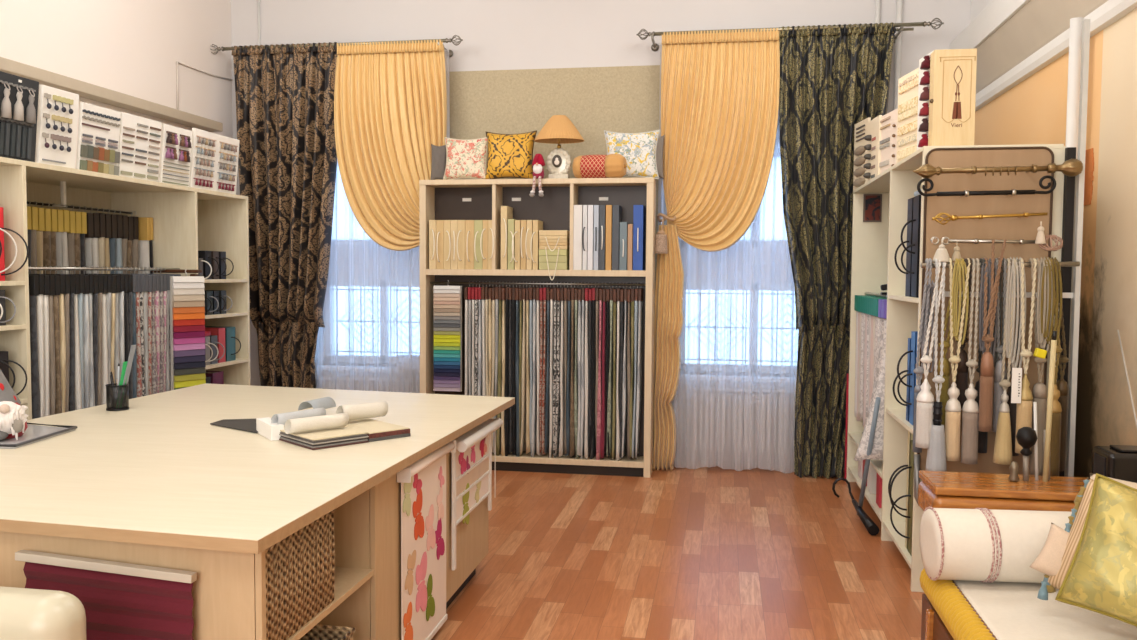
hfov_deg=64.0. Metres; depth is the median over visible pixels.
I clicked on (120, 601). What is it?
blind
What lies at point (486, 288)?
sample
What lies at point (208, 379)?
binder
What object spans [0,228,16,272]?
binder
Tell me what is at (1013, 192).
curtain rod
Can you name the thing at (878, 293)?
sample
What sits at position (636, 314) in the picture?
sample
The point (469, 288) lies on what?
sample
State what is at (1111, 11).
trim
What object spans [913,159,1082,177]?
curtain rod
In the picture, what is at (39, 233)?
sample
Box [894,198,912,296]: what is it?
binder
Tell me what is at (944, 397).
tieback
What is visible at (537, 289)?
sample
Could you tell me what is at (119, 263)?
sample
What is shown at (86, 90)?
trim
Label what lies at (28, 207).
sample
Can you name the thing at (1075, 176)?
post
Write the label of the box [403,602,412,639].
print
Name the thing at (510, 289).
sample
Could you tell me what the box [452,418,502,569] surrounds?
roller blind
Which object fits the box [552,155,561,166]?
photo
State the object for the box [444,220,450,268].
book
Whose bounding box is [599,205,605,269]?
book
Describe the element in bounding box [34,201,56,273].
sample
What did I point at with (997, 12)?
trim
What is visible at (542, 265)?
book
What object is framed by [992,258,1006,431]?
tieback
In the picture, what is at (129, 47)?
wall
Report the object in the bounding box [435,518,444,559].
print
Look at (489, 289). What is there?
sample
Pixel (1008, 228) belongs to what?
display board
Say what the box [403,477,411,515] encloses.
print
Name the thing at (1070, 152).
post
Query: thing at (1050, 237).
rosette
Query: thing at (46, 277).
sample
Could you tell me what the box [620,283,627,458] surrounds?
sample
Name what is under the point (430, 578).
print
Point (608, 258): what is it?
book
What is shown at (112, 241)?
sample
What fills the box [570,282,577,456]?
sample
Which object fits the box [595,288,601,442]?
sample
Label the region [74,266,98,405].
sample
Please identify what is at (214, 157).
display board
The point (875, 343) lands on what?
sample
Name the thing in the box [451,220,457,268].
book
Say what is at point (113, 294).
sample
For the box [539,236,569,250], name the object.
book
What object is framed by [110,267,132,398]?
sample
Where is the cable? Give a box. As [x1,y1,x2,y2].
[176,61,232,109]
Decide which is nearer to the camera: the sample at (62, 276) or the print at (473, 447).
the print at (473, 447)
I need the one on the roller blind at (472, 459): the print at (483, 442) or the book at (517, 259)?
the print at (483, 442)
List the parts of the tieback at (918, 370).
cord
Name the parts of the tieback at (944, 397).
cord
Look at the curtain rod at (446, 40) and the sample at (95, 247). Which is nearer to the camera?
the sample at (95, 247)
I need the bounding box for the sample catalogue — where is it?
[210,417,410,449]
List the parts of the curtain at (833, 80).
panel, panel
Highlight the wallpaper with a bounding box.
[449,65,659,320]
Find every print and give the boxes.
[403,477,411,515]
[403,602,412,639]
[405,550,415,594]
[413,473,421,493]
[413,489,424,539]
[416,551,426,611]
[425,504,435,550]
[426,574,434,620]
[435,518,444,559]
[437,487,443,519]
[438,466,444,487]
[458,452,466,474]
[463,483,469,524]
[466,455,469,473]
[471,445,474,462]
[475,479,480,502]
[480,437,485,456]
[483,439,486,454]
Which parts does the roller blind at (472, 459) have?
beige panel, pull chain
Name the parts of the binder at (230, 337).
cord handle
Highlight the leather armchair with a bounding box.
[0,586,85,639]
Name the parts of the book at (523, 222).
cord handle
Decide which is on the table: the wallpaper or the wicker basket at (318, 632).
the wicker basket at (318, 632)
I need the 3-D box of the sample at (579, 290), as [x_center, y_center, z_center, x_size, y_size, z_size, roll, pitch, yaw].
[0.097,0.363,6.800,0.036,1.288,0.196,1,3,10]
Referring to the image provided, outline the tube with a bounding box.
[914,454,919,505]
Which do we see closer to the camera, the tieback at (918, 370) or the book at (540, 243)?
the tieback at (918, 370)
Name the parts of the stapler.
arm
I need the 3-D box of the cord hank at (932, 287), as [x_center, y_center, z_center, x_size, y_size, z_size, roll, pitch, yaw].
[1.621,0.029,4.069,0.068,0.418,0.074,1,3,10]
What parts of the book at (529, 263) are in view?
cord handle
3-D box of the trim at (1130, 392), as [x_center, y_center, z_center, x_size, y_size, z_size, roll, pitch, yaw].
[2.433,0.347,3.925,0.007,0.591,0.345,1,3,10]
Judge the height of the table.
0.850 m
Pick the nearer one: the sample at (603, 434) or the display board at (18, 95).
the display board at (18, 95)
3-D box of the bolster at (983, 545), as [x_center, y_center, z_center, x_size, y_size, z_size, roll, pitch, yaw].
[1.742,0.800,3.198,0.927,0.258,0.258,1,3,5]
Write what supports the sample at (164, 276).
hanging from the shelving unit at (187, 221)
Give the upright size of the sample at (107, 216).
0.986 m
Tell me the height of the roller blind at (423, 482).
0.759 m
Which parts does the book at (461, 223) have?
cord handle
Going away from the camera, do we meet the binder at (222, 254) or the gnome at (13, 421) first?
the gnome at (13, 421)
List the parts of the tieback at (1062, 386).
cord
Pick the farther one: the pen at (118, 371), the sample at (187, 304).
the sample at (187, 304)
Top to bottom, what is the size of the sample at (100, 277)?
1.084 m
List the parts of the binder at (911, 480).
cord handle, cord handle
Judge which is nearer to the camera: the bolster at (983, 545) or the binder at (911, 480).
the bolster at (983, 545)
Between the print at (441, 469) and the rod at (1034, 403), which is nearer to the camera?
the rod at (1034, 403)
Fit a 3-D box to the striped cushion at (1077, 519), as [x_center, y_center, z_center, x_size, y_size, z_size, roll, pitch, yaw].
[1.700,0.720,2.778,0.451,0.418,0.201,3,4,43]
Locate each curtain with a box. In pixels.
[231,42,337,387]
[315,50,449,392]
[334,39,446,250]
[653,28,779,470]
[658,44,798,472]
[779,22,895,478]
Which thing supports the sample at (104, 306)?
hanging from the shelving unit at (187, 221)
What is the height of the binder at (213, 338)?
0.190 m
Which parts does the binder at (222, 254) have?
cord handle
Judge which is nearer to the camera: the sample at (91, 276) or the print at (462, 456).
the print at (462, 456)
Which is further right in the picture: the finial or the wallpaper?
the finial
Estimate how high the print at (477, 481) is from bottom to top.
0.127 m
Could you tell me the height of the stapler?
0.092 m
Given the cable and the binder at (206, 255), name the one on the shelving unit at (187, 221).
the binder at (206, 255)
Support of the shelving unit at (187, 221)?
on the floor
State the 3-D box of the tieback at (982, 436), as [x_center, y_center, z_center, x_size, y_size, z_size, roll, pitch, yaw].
[1.851,0.163,4.061,0.060,0.876,0.143,2,3,23]
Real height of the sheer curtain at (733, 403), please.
3.217 m
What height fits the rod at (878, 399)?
0.782 m
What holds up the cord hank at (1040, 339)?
hanging from the curtain rod at (1026, 264)
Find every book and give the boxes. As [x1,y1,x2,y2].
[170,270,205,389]
[429,220,435,268]
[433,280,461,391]
[436,220,443,268]
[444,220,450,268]
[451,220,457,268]
[457,220,464,268]
[465,220,473,268]
[474,220,482,268]
[480,220,487,268]
[488,220,493,268]
[501,206,512,269]
[508,219,515,269]
[512,220,520,269]
[521,220,526,269]
[525,220,532,269]
[530,220,542,269]
[539,230,569,235]
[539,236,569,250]
[539,239,569,242]
[539,242,569,245]
[539,246,569,279]
[539,249,569,255]
[539,256,569,262]
[539,262,568,269]
[573,205,582,269]
[582,205,587,269]
[587,205,593,269]
[593,205,598,269]
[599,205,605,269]
[605,205,611,269]
[612,205,621,269]
[619,222,629,269]
[627,224,632,269]
[633,205,644,269]
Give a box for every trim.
[0,57,222,131]
[950,0,1029,48]
[975,0,1136,110]
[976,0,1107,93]
[1084,148,1093,205]
[1117,330,1136,427]
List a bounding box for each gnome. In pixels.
[0,369,27,440]
[529,153,544,196]
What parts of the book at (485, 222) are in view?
cord handle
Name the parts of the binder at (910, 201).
cord handle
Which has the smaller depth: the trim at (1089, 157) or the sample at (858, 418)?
the trim at (1089, 157)
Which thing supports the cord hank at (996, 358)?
hanging from the curtain rod at (1026, 264)
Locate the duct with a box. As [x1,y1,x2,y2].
[258,0,260,45]
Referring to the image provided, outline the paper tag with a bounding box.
[1011,368,1021,402]
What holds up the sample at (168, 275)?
hanging from the shelving unit at (187, 221)
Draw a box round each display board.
[0,71,38,161]
[35,84,78,168]
[76,102,120,175]
[118,112,161,181]
[158,124,192,186]
[189,128,239,193]
[853,117,870,190]
[863,115,881,181]
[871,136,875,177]
[879,108,897,173]
[896,68,918,162]
[917,51,932,149]
[917,146,1053,474]
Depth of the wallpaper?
7.17 m
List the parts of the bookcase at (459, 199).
panel, shelf, panel, hanging rail, shelf, panel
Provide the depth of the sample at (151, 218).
5.87 m
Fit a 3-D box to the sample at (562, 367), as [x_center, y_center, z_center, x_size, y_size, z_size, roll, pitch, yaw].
[-0.040,0.371,6.819,0.030,1.309,0.206,1,3,10]
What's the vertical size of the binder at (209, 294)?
0.160 m
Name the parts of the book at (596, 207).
cord handle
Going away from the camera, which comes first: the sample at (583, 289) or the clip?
the clip
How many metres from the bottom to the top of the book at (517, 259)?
0.366 m
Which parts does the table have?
panel, panel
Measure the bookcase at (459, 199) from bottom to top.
2.180 m
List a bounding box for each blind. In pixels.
[15,550,196,639]
[397,440,455,639]
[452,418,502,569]
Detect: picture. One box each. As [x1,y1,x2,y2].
[863,194,881,221]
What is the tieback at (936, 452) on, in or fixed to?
hanging from the curtain rod at (1026, 264)
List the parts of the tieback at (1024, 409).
cord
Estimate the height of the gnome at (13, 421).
0.326 m
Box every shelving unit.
[0,157,249,419]
[846,144,1065,591]
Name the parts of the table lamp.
lamp shade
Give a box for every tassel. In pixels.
[932,239,949,261]
[952,241,960,260]
[1035,221,1045,243]
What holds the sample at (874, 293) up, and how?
hanging from the shelving unit at (874, 244)
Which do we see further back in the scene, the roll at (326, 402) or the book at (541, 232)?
the book at (541, 232)
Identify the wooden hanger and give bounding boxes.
[152,269,201,275]
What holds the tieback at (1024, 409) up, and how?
hanging from the curtain rod at (1026, 264)
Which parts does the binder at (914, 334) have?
cord handle, cord handle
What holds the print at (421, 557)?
attached to the roller blind at (423, 482)
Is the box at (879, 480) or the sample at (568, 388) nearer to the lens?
the box at (879, 480)
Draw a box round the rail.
[941,291,1072,297]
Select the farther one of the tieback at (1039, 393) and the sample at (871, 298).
the sample at (871, 298)
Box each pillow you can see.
[430,144,445,179]
[443,137,487,179]
[485,131,536,178]
[604,130,659,179]
[656,135,664,178]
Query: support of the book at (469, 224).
on the bookcase at (459, 199)
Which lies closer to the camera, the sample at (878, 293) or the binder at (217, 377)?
the sample at (878, 293)
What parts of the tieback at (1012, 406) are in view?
cord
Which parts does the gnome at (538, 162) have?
leg, leg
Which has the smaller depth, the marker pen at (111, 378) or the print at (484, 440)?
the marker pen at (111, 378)
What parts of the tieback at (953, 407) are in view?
cord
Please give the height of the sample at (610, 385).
1.297 m
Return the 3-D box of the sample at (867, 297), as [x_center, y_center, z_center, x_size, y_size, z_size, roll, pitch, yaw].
[2.047,0.249,5.863,0.240,0.840,0.074,1,3,10]
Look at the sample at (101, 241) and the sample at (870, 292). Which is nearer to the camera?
the sample at (101, 241)
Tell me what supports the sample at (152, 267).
hanging from the shelving unit at (187, 221)
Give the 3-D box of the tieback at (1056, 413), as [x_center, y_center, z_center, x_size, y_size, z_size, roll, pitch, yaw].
[2.111,0.207,3.968,0.088,0.955,0.060,1,3,13]
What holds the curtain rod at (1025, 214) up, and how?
attached to the display board at (1008, 228)
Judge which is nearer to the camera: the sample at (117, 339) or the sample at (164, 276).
the sample at (117, 339)
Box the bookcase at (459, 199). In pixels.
[419,177,655,477]
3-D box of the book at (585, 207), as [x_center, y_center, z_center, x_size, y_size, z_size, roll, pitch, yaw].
[0.132,-0.607,6.724,0.032,0.474,0.228,1,3,10]
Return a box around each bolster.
[572,154,626,177]
[919,507,1071,582]
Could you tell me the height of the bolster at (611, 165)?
0.187 m
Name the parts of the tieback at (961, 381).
cord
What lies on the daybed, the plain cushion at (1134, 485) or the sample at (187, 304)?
the plain cushion at (1134, 485)
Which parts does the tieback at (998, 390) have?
cord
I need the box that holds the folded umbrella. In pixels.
[832,478,878,534]
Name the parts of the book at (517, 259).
cord handle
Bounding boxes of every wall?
[0,0,232,179]
[231,0,970,469]
[970,0,1136,476]
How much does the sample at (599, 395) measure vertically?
1.319 m
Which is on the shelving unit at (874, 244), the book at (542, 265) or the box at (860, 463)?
the box at (860, 463)
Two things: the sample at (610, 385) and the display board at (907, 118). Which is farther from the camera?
the sample at (610, 385)
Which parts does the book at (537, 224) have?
cord handle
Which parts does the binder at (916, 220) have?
cord handle, cord handle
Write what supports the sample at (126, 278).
hanging from the shelving unit at (187, 221)
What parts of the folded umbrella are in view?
handle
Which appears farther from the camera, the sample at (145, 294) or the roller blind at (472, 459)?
the sample at (145, 294)
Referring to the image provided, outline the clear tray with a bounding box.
[0,423,76,448]
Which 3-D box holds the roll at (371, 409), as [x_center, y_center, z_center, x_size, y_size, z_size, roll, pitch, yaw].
[-0.842,0.371,3.709,0.215,0.063,0.066,-2,4,-43]
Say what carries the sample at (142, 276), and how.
hanging from the shelving unit at (187, 221)
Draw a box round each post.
[1057,147,1075,475]
[1064,176,1076,475]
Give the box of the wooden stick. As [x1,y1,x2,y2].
[1042,331,1056,481]
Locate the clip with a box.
[1033,348,1046,358]
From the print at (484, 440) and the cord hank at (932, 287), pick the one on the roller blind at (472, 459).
the print at (484, 440)
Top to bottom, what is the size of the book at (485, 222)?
0.367 m
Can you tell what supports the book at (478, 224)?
on the bookcase at (459, 199)
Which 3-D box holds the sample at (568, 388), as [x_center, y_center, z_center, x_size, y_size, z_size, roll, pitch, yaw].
[0.011,0.366,6.811,0.030,1.298,0.204,1,3,10]
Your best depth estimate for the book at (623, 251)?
6.60 m
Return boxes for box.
[858,460,862,479]
[867,464,876,493]
[876,473,881,507]
[928,48,976,145]
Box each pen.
[110,374,115,407]
[117,363,119,394]
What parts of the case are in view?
lid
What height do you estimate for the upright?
2.591 m
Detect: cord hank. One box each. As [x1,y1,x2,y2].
[921,280,938,371]
[951,258,968,344]
[979,258,997,361]
[982,239,1006,338]
[991,258,1006,366]
[1005,257,1025,367]
[1036,257,1052,352]
[1041,257,1061,348]
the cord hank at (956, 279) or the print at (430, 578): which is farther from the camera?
the cord hank at (956, 279)
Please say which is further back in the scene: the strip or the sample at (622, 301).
the sample at (622, 301)
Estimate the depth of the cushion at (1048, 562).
2.87 m
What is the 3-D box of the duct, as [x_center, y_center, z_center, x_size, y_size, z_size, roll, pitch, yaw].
[-2.586,-0.875,7.646,0.020,3.900,0.020,1,3,10]
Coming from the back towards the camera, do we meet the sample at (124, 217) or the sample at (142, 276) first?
the sample at (124, 217)
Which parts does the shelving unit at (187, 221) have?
shelf, shelf, shelf, panel, rail, rail, panel, shelf, shelf, shelf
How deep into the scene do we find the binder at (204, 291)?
6.00 m
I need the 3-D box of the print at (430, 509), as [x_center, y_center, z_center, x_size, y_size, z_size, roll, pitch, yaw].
[-0.543,0.821,3.581,0.002,0.184,0.124,1,3,10]
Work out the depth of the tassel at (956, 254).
4.02 m
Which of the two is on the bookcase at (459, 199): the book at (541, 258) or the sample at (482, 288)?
the sample at (482, 288)
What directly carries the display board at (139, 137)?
on the shelving unit at (187, 221)
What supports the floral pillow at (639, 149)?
on the bookcase at (459, 199)
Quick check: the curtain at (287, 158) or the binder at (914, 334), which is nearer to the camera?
the binder at (914, 334)
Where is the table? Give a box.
[0,383,514,639]
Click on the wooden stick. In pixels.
(1054, 335)
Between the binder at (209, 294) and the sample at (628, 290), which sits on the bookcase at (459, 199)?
the sample at (628, 290)
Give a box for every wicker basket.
[265,509,335,639]
[299,625,355,639]
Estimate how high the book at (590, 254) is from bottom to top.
0.474 m
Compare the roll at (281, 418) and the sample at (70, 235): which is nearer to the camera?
the roll at (281, 418)
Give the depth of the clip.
3.89 m
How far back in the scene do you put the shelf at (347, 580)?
2.90 m
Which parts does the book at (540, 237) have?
cord handle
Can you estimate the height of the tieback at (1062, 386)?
0.941 m
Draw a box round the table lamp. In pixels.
[534,115,583,178]
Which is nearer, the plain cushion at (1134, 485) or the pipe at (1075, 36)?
the plain cushion at (1134, 485)
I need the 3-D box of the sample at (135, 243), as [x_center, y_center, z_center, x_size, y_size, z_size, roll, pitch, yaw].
[-2.864,-0.210,5.815,0.239,0.986,0.042,1,3,10]
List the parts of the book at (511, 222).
cord handle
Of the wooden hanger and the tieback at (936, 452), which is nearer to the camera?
the tieback at (936, 452)
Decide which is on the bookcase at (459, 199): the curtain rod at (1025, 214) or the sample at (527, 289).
the sample at (527, 289)
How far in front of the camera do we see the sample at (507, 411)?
6.82 m
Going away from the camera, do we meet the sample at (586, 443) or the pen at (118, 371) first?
the pen at (118, 371)
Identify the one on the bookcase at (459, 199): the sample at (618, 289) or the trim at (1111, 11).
the sample at (618, 289)
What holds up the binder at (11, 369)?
on the shelving unit at (187, 221)
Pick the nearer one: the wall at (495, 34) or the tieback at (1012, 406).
the tieback at (1012, 406)
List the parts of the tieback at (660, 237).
cord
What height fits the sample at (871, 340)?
0.836 m
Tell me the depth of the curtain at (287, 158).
7.28 m
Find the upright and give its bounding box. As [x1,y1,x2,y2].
[1066,19,1089,476]
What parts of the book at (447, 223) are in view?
cord handle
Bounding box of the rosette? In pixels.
[1038,235,1062,250]
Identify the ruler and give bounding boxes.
[116,361,127,407]
[118,345,135,406]
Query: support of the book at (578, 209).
on the bookcase at (459, 199)
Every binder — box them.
[0,207,28,280]
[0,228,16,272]
[0,290,15,325]
[0,351,26,394]
[0,360,15,388]
[198,251,218,278]
[198,258,211,278]
[204,290,225,313]
[204,291,211,314]
[205,291,218,314]
[205,326,240,361]
[205,328,225,362]
[205,336,218,364]
[205,344,212,361]
[205,371,223,383]
[205,377,210,383]
[207,290,232,313]
[210,335,224,363]
[211,251,226,278]
[219,251,233,278]
[888,431,912,549]
[889,440,913,555]
[893,338,910,421]
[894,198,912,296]
[897,331,917,424]
[901,195,920,297]
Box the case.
[1092,445,1136,482]
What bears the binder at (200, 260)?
on the shelving unit at (187, 221)
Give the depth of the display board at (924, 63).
4.33 m
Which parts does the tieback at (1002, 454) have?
cord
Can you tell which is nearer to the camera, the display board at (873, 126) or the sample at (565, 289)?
the display board at (873, 126)
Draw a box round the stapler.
[880,284,886,294]
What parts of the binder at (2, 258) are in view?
cord handle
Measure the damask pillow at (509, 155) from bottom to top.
0.379 m
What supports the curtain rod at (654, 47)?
attached to the wall at (495, 34)
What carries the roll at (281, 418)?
on the sample catalogue
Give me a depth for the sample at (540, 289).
6.76 m
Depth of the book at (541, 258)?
6.69 m
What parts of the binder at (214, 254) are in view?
cord handle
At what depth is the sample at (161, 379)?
5.50 m
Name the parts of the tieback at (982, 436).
cord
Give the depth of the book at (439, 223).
6.83 m
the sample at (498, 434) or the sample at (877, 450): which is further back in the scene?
the sample at (498, 434)
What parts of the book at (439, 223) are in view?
cord handle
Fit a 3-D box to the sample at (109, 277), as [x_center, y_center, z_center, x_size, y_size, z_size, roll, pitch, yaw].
[-2.663,0.243,5.069,0.260,1.082,0.035,1,3,10]
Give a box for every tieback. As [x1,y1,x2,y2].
[655,213,675,253]
[913,258,931,452]
[915,260,946,448]
[925,259,946,471]
[937,258,964,430]
[945,258,970,460]
[955,258,972,408]
[961,258,979,464]
[975,258,987,452]
[978,257,1000,431]
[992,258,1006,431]
[993,258,1016,464]
[1007,258,1019,455]
[1015,258,1036,453]
[1028,258,1046,475]
[1046,258,1062,475]
[1052,259,1068,470]
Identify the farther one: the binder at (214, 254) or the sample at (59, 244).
the binder at (214, 254)
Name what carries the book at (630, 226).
on the bookcase at (459, 199)
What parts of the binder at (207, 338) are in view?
cord handle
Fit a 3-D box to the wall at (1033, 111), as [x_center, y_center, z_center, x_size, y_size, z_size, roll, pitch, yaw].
[2.210,-0.553,2.210,0.100,3.900,9.150,1,3,10]
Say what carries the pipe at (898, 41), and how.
attached to the wall at (495, 34)
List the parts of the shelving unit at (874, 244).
shelf, shelf, hanging rail, shelf, shelf, shelf, panel, panel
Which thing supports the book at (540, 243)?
on the book at (540, 247)
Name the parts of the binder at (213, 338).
cord handle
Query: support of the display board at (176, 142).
on the shelving unit at (187, 221)
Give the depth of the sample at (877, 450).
5.30 m
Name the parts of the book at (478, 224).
cord handle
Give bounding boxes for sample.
[27,206,30,273]
[28,200,50,273]
[28,266,55,414]
[29,274,44,416]
[29,275,40,418]
[31,206,37,273]
[33,266,61,413]
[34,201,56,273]
[36,208,44,273]
[39,266,65,412]
[40,202,62,273]
[43,275,49,415]
[44,266,69,411]
[47,202,68,273]
[49,266,74,410]
[53,203,74,273]
[55,266,81,409]
[58,204,80,273]
[60,266,84,408]
[65,204,86,273]
[65,266,89,407]
[70,266,94,406]
[71,205,92,273]
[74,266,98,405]
[77,206,99,273]
[79,266,102,405]
[84,206,104,273]
[84,266,107,404]
[88,267,111,401]
[89,207,110,273]
[93,268,115,382]
[96,208,116,273]
[97,267,120,385]
[101,267,124,372]
[102,208,122,273]
[106,268,128,385]
[107,209,127,273]
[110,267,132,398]
[113,209,133,273]
[113,267,136,397]
[117,267,141,396]
[118,210,138,273]
[121,267,145,395]
[125,267,148,395]
[129,267,151,394]
[130,211,149,273]
[133,211,152,273]
[133,267,156,393]
[137,267,159,392]
[141,267,163,392]
[145,267,166,391]
[149,267,170,390]
[152,267,173,390]
[464,281,469,394]
[468,287,472,395]
[471,281,476,395]
[474,284,479,395]
[478,287,481,395]
[481,284,486,395]
[485,284,493,395]
[488,282,492,418]
[491,284,496,451]
[493,282,500,453]
[496,282,506,455]
[501,285,507,455]
[504,282,512,455]
[509,282,515,452]
[512,282,520,454]
[515,282,519,456]
[519,282,525,455]
[520,282,526,454]
[526,288,529,453]
[529,282,536,455]
[531,282,536,456]
[536,282,540,455]
[539,282,543,453]
[541,282,549,454]
[545,282,551,453]
[549,288,553,457]
[553,282,560,457]
[555,288,560,454]
[559,282,564,456]
[564,282,567,453]
[565,282,571,455]
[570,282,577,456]
[574,288,580,458]
[577,282,581,455]
[581,288,585,458]
[584,282,591,458]
[588,282,595,456]
[588,289,595,459]
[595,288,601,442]
[596,285,604,459]
[599,283,606,458]
[606,283,615,456]
[606,286,611,456]
[612,286,616,458]
[616,283,622,460]
[619,283,624,458]
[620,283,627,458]
[627,283,630,458]
[629,289,634,456]
[632,283,639,458]
[635,288,643,457]
[854,295,869,417]
[854,300,886,460]
[856,295,861,420]
[858,292,870,419]
[859,292,872,418]
[860,299,886,440]
[861,293,875,413]
[863,293,876,426]
[865,293,878,418]
[867,297,883,414]
[869,298,872,405]
[871,298,874,385]
[873,298,886,379]
[875,299,879,358]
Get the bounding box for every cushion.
[953,580,1136,639]
[1029,523,1068,575]
[1037,477,1093,599]
[1055,473,1136,626]
[1090,473,1136,488]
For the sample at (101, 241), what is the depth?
5.46 m
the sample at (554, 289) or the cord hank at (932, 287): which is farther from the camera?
the sample at (554, 289)
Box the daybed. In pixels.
[918,470,1136,639]
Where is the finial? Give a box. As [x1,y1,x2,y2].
[1009,461,1018,481]
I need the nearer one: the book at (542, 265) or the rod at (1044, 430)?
the rod at (1044, 430)
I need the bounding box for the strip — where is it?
[844,374,848,478]
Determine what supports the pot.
on the table
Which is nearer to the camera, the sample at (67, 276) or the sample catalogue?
the sample catalogue
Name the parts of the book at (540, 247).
cord handle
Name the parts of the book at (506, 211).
cord handle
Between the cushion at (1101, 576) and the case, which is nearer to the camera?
the cushion at (1101, 576)
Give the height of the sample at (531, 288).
1.305 m
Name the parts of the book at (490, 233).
cord handle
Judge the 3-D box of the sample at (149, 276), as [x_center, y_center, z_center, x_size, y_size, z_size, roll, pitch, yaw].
[-2.605,0.230,5.418,0.262,1.093,0.045,1,3,10]
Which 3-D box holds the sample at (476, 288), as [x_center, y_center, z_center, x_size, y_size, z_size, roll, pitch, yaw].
[-0.683,0.355,6.931,0.031,1.298,0.199,1,3,10]
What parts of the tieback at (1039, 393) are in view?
cord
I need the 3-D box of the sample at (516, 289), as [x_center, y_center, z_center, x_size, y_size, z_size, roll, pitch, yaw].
[-0.364,0.372,6.876,0.036,1.322,0.202,1,3,10]
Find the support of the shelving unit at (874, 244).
on the floor
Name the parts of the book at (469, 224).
cord handle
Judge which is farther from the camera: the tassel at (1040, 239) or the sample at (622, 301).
the sample at (622, 301)
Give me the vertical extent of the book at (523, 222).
0.366 m
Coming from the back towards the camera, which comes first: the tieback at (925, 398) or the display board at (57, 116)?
the display board at (57, 116)
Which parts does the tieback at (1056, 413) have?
cord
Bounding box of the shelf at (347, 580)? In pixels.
[287,567,373,639]
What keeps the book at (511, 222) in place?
on the bookcase at (459, 199)
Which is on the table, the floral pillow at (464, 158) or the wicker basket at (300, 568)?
the wicker basket at (300, 568)
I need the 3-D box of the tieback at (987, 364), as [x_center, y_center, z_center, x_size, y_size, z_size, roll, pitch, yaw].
[1.849,0.104,3.986,0.076,0.761,0.119,2,3,21]
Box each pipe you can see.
[875,0,880,23]
[894,0,902,109]
[1066,17,1083,158]
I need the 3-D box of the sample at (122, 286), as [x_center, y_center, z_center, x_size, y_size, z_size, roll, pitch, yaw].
[-2.644,0.249,5.181,0.260,1.105,0.044,1,3,10]
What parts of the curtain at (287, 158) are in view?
panel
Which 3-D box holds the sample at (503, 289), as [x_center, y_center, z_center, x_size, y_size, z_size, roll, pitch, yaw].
[-0.473,0.367,6.892,0.036,1.315,0.207,1,3,10]
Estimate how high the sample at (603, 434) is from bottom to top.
1.301 m
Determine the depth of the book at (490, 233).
6.77 m
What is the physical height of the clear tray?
0.018 m
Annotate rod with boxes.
[211,35,462,56]
[636,18,943,50]
[857,397,880,514]
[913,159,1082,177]
[917,175,1055,196]
[920,261,1079,267]
[930,237,1035,244]
[932,212,1047,224]
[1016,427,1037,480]
[1033,402,1038,480]
[1044,430,1049,479]
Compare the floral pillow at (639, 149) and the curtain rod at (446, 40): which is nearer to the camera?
the floral pillow at (639, 149)
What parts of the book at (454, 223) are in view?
cord handle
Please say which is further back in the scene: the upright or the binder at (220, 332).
the binder at (220, 332)
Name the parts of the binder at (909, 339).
cord handle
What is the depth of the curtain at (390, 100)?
7.11 m
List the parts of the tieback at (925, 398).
cord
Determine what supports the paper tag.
attached to the tieback at (1024, 409)
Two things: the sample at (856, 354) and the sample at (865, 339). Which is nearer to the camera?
the sample at (865, 339)
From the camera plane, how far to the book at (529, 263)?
6.72 m
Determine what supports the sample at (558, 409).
on the bookcase at (459, 199)
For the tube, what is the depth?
4.20 m
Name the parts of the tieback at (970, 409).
cord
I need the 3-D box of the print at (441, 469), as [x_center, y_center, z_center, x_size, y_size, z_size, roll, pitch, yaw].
[-0.518,0.639,3.710,0.002,0.090,0.078,1,3,10]
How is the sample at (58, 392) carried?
hanging from the shelving unit at (187, 221)
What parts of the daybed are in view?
carved post, wooden frame, cornice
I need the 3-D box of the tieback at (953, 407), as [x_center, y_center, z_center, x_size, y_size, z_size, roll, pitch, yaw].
[1.720,0.174,4.022,0.092,0.896,0.085,1,3,10]
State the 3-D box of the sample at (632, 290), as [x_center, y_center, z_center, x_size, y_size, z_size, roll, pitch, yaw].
[0.477,0.372,6.735,0.038,1.296,0.198,1,3,10]
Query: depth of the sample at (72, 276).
4.75 m
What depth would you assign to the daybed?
3.13 m
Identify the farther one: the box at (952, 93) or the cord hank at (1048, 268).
the box at (952, 93)
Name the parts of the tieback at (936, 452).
cord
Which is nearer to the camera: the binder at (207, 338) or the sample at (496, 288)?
the binder at (207, 338)
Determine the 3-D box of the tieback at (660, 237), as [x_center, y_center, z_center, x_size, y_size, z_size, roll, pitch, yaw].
[0.723,-0.645,6.786,0.160,0.301,0.231,1,3,10]
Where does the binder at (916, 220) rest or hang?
on the shelving unit at (874, 244)
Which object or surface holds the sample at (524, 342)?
on the bookcase at (459, 199)
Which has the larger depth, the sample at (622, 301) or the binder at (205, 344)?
the sample at (622, 301)
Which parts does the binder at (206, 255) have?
cord handle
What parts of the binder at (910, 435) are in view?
cord handle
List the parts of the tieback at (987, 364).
cord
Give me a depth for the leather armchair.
2.00 m
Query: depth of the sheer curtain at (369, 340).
7.35 m
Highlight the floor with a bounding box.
[431,466,924,639]
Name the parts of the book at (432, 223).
cord handle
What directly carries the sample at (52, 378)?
hanging from the shelving unit at (187, 221)
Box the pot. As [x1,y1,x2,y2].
[105,383,128,410]
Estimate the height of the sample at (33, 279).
1.088 m
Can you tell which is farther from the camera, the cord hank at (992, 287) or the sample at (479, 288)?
the sample at (479, 288)

